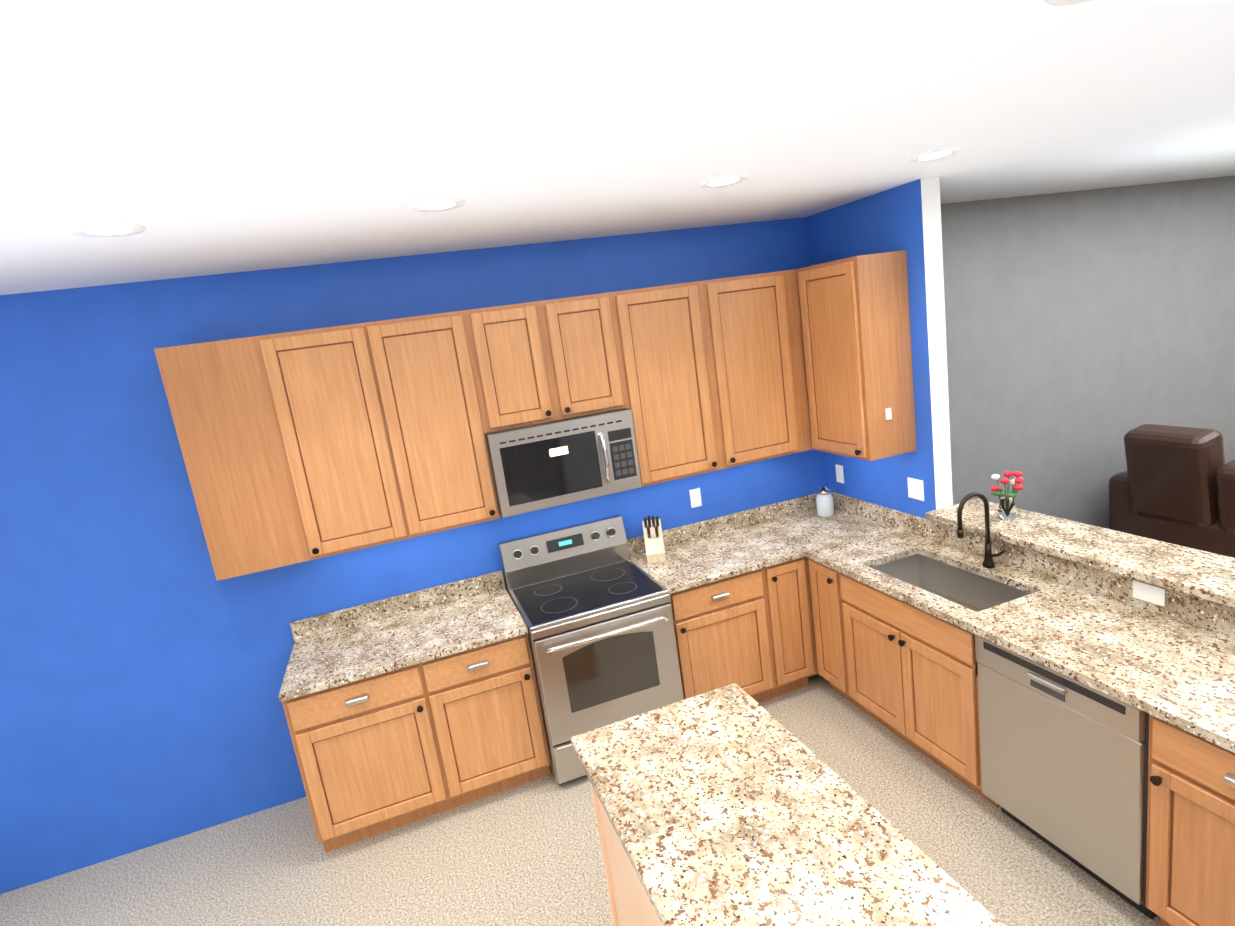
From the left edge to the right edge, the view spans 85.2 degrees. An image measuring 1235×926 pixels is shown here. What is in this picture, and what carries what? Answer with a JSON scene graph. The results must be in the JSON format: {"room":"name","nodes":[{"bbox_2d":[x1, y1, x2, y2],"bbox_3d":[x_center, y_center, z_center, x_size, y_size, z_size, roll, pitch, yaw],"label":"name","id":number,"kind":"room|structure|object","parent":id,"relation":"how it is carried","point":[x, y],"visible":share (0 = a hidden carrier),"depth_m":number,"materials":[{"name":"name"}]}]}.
{"room":"kitchen","nodes":[
{"label":"kitchen","id":0,"kind":"room"},
{"bbox_2d":[0,674,1161,925],"bbox_3d":[-0.383,1.939,2.613,5.340,0.060,3.070,-12,12,-18],"label":"floor","id":1,"kind":"structure","parent":0,"point":[526,854],"depth_m":3.13,"materials":[{"name":"beige carpet"}]},
{"bbox_2d":[282,634,550,852],"bbox_3d":[-1.029,1.352,3.586,1.152,0.876,0.655,-12,12,-18],"label":"base cabinet","id":2,"kind":"object","parent":1,"relation":"on","point":[382,753],"visible":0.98,"depth_m":3.30,"materials":[{"name":"brown wood"}]},
{"bbox_2d":[278,570,527,701],"bbox_3d":[-1.100,0.854,3.490,1.152,0.141,0.645,-12,12,-18],"label":"countertop","id":3,"kind":"structure","parent":2,"relation":"on","point":[350,644],"depth_m":3.51,"materials":[{"name":"stone"}]},
{"bbox_2d":[498,515,683,783],"bbox_3d":[-0.130,1.025,3.775,0.756,1.190,0.762,-12,12,-18],"label":"range","id":4,"kind":"object","parent":1,"relation":"on","point":[591,600],"visible":0.92,"depth_m":3.53,"materials":[{"name":"silver metal"}]},
{"bbox_2d":[590,782,662,925],"bbox_3d":[0.434,1.468,1.932,0.589,0.896,1.284,-12,12,-18],"label":"kitchen island","id":5,"kind":"object","parent":1,"relation":"on","point":[630,904],"visible":0.14,"depth_m":2.26,"materials":[{"name":"brown wood"}]},
{"bbox_2d":[571,683,1004,925],"bbox_3d":[0.369,1.013,1.841,0.662,0.038,1.348,-12,12,-18],"label":"island countertop","id":6,"kind":"structure","parent":5,"relation":"on","point":[734,804],"depth_m":1.82,"materials":[{"name":"stone"}]},
{"bbox_2d":[669,565,788,702],"bbox_3d":[0.535,1.025,4.108,0.677,0.876,0.627,-12,12,-18],"label":"base cabinet","id":7,"kind":"object","parent":1,"relation":"on","point":[752,634],"depth_m":3.81,"materials":[{"name":"brown wood"}]},
{"bbox_2d":[627,510,802,593],"bbox_3d":[0.558,0.511,4.028,0.870,0.141,0.645,-12,12,-18],"label":"countertop","id":8,"kind":"structure","parent":7,"relation":"on","point":[700,553],"depth_m":4.07,"materials":[{"name":"stone"}]},
{"bbox_2d":[642,516,665,563],"bbox_3d":[0.216,0.440,4.068,0.110,0.283,0.201,-8,11,2],"label":"knife block","id":9,"kind":"object","parent":8,"relation":"on","point":[654,542],"visible":1,"depth_m":4.01,"materials":[{"name":"brown wood"}]},
{"bbox_2d":[777,556,816,691],"bbox_3d":[0.877,0.954,4.220,0.344,0.876,0.627,-12,12,-18],"label":"base cabinet","id":10,"kind":"object","parent":1,"relation":"on","point":[796,600],"depth_m":3.96,"materials":[{"name":"brown wood"}]},
{"bbox_2d":[809,575,817,673],"bbox_3d":[1.314,0.864,4.361,0.693,0.876,0.627,-12,12,-18],"label":"base cabinet","id":11,"kind":"object","parent":1,"relation":"on","point":[809,575],"depth_m":4.01,"materials":[{"name":"brown wood"}]},
{"bbox_2d":[808,558,883,698],"bbox_3d":[1.492,0.921,3.955,0.628,0.876,0.295,-12,12,-18],"label":"base cabinet","id":12,"kind":"object","parent":1,"relation":"on","point":[830,588],"depth_m":3.82,"materials":[{"name":"brown wood"}]},
{"bbox_2d":[747,492,1234,752],"bbox_3d":[1.681,0.611,3.139,0.649,0.353,3.079,-12,12,-18],"label":"countertop","id":13,"kind":"structure","parent":12,"relation":"on","point":[1172,661],"depth_m":2.80,"materials":[{"name":"stone"}]},
{"bbox_2d":[816,486,833,516],"bbox_3d":[1.366,0.247,4.432,0.108,0.200,0.110,-12,12,-18],"label":"jar","id":14,"kind":"object","parent":13,"relation":"on","point":[824,503],"visible":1,"depth_m":4.39,"materials":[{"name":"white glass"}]},
{"bbox_2d":[957,492,1005,567],"bbox_3d":[1.745,0.337,3.221,0.213,0.396,0.133,-12,12,-18],"label":"faucet","id":15,"kind":"object","parent":13,"relation":"on","point":[988,561],"visible":1,"depth_m":3.25,"materials":[{"name":"brown metal"}]},
{"bbox_2d":[1133,580,1164,606],"bbox_3d":[2.129,0.522,2.694,0.006,0.075,0.120,-12,12,-18],"label":"electrical outlet plate","id":16,"kind":"object","parent":13,"relation":"attached to","point":[1149,593],"depth_m":2.69,"materials":[{"name":"white plastic"}]},
{"bbox_2d":[840,593,999,806],"bbox_3d":[1.705,1.110,3.419,0.628,0.660,0.899,-12,12,-18],"label":"base cabinet","id":17,"kind":"object","parent":1,"relation":"on","point":[906,672],"depth_m":3.21,"materials":[{"name":"brown wood"}]},
{"bbox_2d":[975,635,1157,918],"bbox_3d":[1.938,1.118,2.664,0.650,0.876,0.659,-12,12,-18],"label":"dishwasher","id":18,"kind":"object","parent":1,"relation":"on","point":[1064,765],"visible":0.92,"depth_m":2.49,"materials":[{"name":"grey metal"}]},
{"bbox_2d":[1145,714,1234,925],"bbox_3d":[2.157,1.204,2.087,0.628,0.876,0.580,-12,12,-18],"label":"base cabinet","id":19,"kind":"object","parent":1,"relation":"on","point":[1190,848],"depth_m":2.12,"materials":[{"name":"brown wood"}]},
{"bbox_2d":[0,176,1234,893],"bbox_3d":[1.855,-0.301,4.770,11.890,2.830,0.100,-12,12,-18],"label":"wall","id":20,"kind":"structure","parent":0,"point":[144,657],"depth_m":3.59,"materials":[{"name":"blue paint"}]},
{"bbox_2d":[154,334,325,580],"bbox_3d":[-1.791,-0.040,3.275,0.478,1.090,0.338,-12,12,-18],"label":"upper cabinet","id":21,"kind":"object","parent":20,"relation":"attached to","point":[232,413],"depth_m":3.13,"materials":[{"name":"brown wood"}]},
{"bbox_2d":[274,321,425,556],"bbox_3d":[-1.376,-0.126,3.409,0.528,1.090,0.338,-12,12,-18],"label":"upper cabinet","id":22,"kind":"object","parent":20,"relation":"attached to","point":[310,444],"depth_m":3.27,"materials":[{"name":"brown wood"}]},
{"bbox_2d":[382,310,499,534],"bbox_3d":[-1.000,-0.204,3.531,0.538,1.090,0.338,-12,12,-18],"label":"upper cabinet","id":23,"kind":"object","parent":20,"relation":"attached to","point":[432,362],"depth_m":3.40,"materials":[{"name":"brown wood"}]},
{"bbox_2d":[466,301,561,431],"bbox_3d":[-0.598,-0.518,3.627,0.393,0.628,0.338,-12,12,-18],"label":"upper cabinet","id":24,"kind":"object","parent":20,"relation":"attached to","point":[512,342],"depth_m":3.48,"materials":[{"name":"brown wood"}]},
{"bbox_2d":[485,408,641,517],"bbox_3d":[-0.319,-0.027,3.736,0.784,0.436,0.456,-12,12,-18],"label":"microwave","id":25,"kind":"object","parent":24,"relation":"attached to","point":[535,467],"visible":1,"depth_m":3.57,"materials":[{"name":"grey metal"}]},
{"bbox_2d":[542,292,629,418],"bbox_3d":[-0.229,-0.594,3.746,0.397,0.628,0.338,-12,12,-18],"label":"upper cabinet","id":26,"kind":"object","parent":20,"relation":"attached to","point":[586,335],"depth_m":3.60,"materials":[{"name":"brown wood"}]},
{"bbox_2d":[614,281,721,486],"bbox_3d":[0.239,-0.460,3.933,0.538,1.090,0.338,-12,12,-18],"label":"upper cabinet","id":27,"kind":"object","parent":20,"relation":"attached to","point":[664,346],"depth_m":3.78,"materials":[{"name":"brown wood"}]},
{"bbox_2d":[689,488,701,507],"bbox_3d":[0.501,0.225,4.309,0.075,0.120,0.006,-12,12,-18],"label":"electrical outlet plate","id":28,"kind":"object","parent":20,"relation":"attached to","point":[695,495],"depth_m":4.31,"materials":[{"name":"white plastic"}]},
{"bbox_2d":[702,268,817,468],"bbox_3d":[0.798,-0.569,4.079,0.636,1.090,0.406,-12,12,-18],"label":"upper cabinet","id":29,"kind":"object","parent":20,"relation":"attached to","point":[754,329],"depth_m":3.96,"materials":[{"name":"brown wood"}]},
{"bbox_2d":[0,0,1234,294],"bbox_3d":[2.470,-1.367,2.195,11.890,0.080,5.010,-12,12,-18],"label":"ceiling","id":30,"kind":"structure","parent":0,"point":[208,136],"depth_m":1.70,"materials":[{"name":"white paint"}]},
{"bbox_2d":[70,223,145,236],"bbox_3d":[-1.599,-0.731,2.113,0.195,0.006,0.195,-13,12,-24],"label":"recessed light","id":31,"kind":"object","parent":30,"relation":"in","point":[126,229],"depth_m":2.10,"materials":[{"name":"white"}]},
{"bbox_2d":[410,198,464,211],"bbox_3d":[-0.647,-0.928,2.422,0.195,0.006,0.195,-14,13,-26],"label":"recessed light","id":32,"kind":"object","parent":30,"relation":"in","point":[442,204],"depth_m":2.41,"materials":[{"name":"white"}]},
{"bbox_2d":[699,175,747,187],"bbox_3d":[0.430,-1.142,2.730,0.195,0.006,0.195,-14,13,-26],"label":"recessed light","id":33,"kind":"object","parent":30,"relation":"in","point":[723,181],"depth_m":2.72,"materials":[{"name":"white"}]},
{"bbox_2d":[909,148,960,162],"bbox_3d":[1.327,-1.286,2.813,0.195,0.006,0.195,-1,13,32],"label":"recessed light","id":34,"kind":"object","parent":30,"relation":"in","point":[939,154],"depth_m":2.80,"materials":[{"name":"white"}]},
{"bbox_2d":[1044,0,1090,5],"bbox_3d":[0.926,-0.919,1.279,0.195,0.006,0.195,-14,13,-26],"label":"recessed light","id":35,"kind":"object","parent":30,"relation":"in","point":[1051,2],"depth_m":1.36,"materials":[{"name":"white"}]},
{"bbox_2d":[806,177,952,517],"bbox_3d":[1.617,-0.140,4.136,0.120,2.830,0.970,-12,12,-18],"label":"wall","id":36,"kind":"structure","parent":0,"point":[907,217],"depth_m":3.69,"materials":[{"name":"blue paint"}]},
{"bbox_2d":[835,465,843,482],"bbox_3d":[1.481,0.073,4.479,0.006,0.120,0.075,-12,12,-18],"label":"electrical outlet plate","id":37,"kind":"object","parent":36,"relation":"attached to","point":[839,469],"depth_m":4.47,"materials":[{"name":"white plastic"}]},
{"bbox_2d":[802,250,916,460],"bbox_3d":[1.361,-0.605,3.867,0.338,1.090,0.530,-12,12,-18],"label":"upper cabinet","id":38,"kind":"object","parent":36,"relation":"attached to","point":[858,330],"depth_m":3.67,"materials":[{"name":"brown wood"}]},
{"bbox_2d":[907,477,923,500],"bbox_3d":[1.704,0.150,3.841,0.006,0.120,0.120,-12,12,-18],"label":"electrical outlet plate","id":39,"kind":"object","parent":36,"relation":"attached to","point":[915,486],"depth_m":3.84,"materials":[{"name":"white plastic"}]},
{"bbox_3d":[2.915,1.439,2.778,11.790,0.060,5.010,-12,12,-18],"label":"floor","id":40,"kind":"structure","parent":0,"visible":0},
{"bbox_3d":[5.640,0.733,4.183,3.700,0.012,2.500,-12,12,-18],"label":"rug","id":41,"kind":"object","parent":40,"relation":"on","visible":0},
{"bbox_2d":[1108,424,1234,557],"bbox_3d":[4.599,0.291,4.228,1.046,1.038,2.500,-12,12,-18],"label":"recliner chair","id":42,"kind":"object","parent":41,"relation":"on","point":[1174,485],"visible":0.9,"depth_m":4.71,"materials":[{"name":"brown leather"}]},
{"bbox_3d":[2.264,0.948,2.836,0.144,1.050,2.192,-12,12,-18],"label":"wall","id":43,"kind":"structure","parent":0,"visible":0},
{"bbox_2d":[925,499,1234,607],"bbox_3d":[2.236,0.412,2.731,0.370,0.038,2.213,-12,12,-18],"label":"bar","id":44,"kind":"object","parent":43,"relation":"on","point":[1209,576],"visible":1,"depth_m":2.90,"materials":[{"name":"stone"}]},
{"bbox_2d":[991,471,1023,519],"bbox_3d":[1.986,0.162,3.420,0.164,0.244,0.170,-12,12,-18],"label":"flower vase","id":45,"kind":"object","parent":44,"relation":"on","point":[1007,509],"visible":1,"depth_m":3.40,"materials":[{"name":"clear glass"}]}
]}

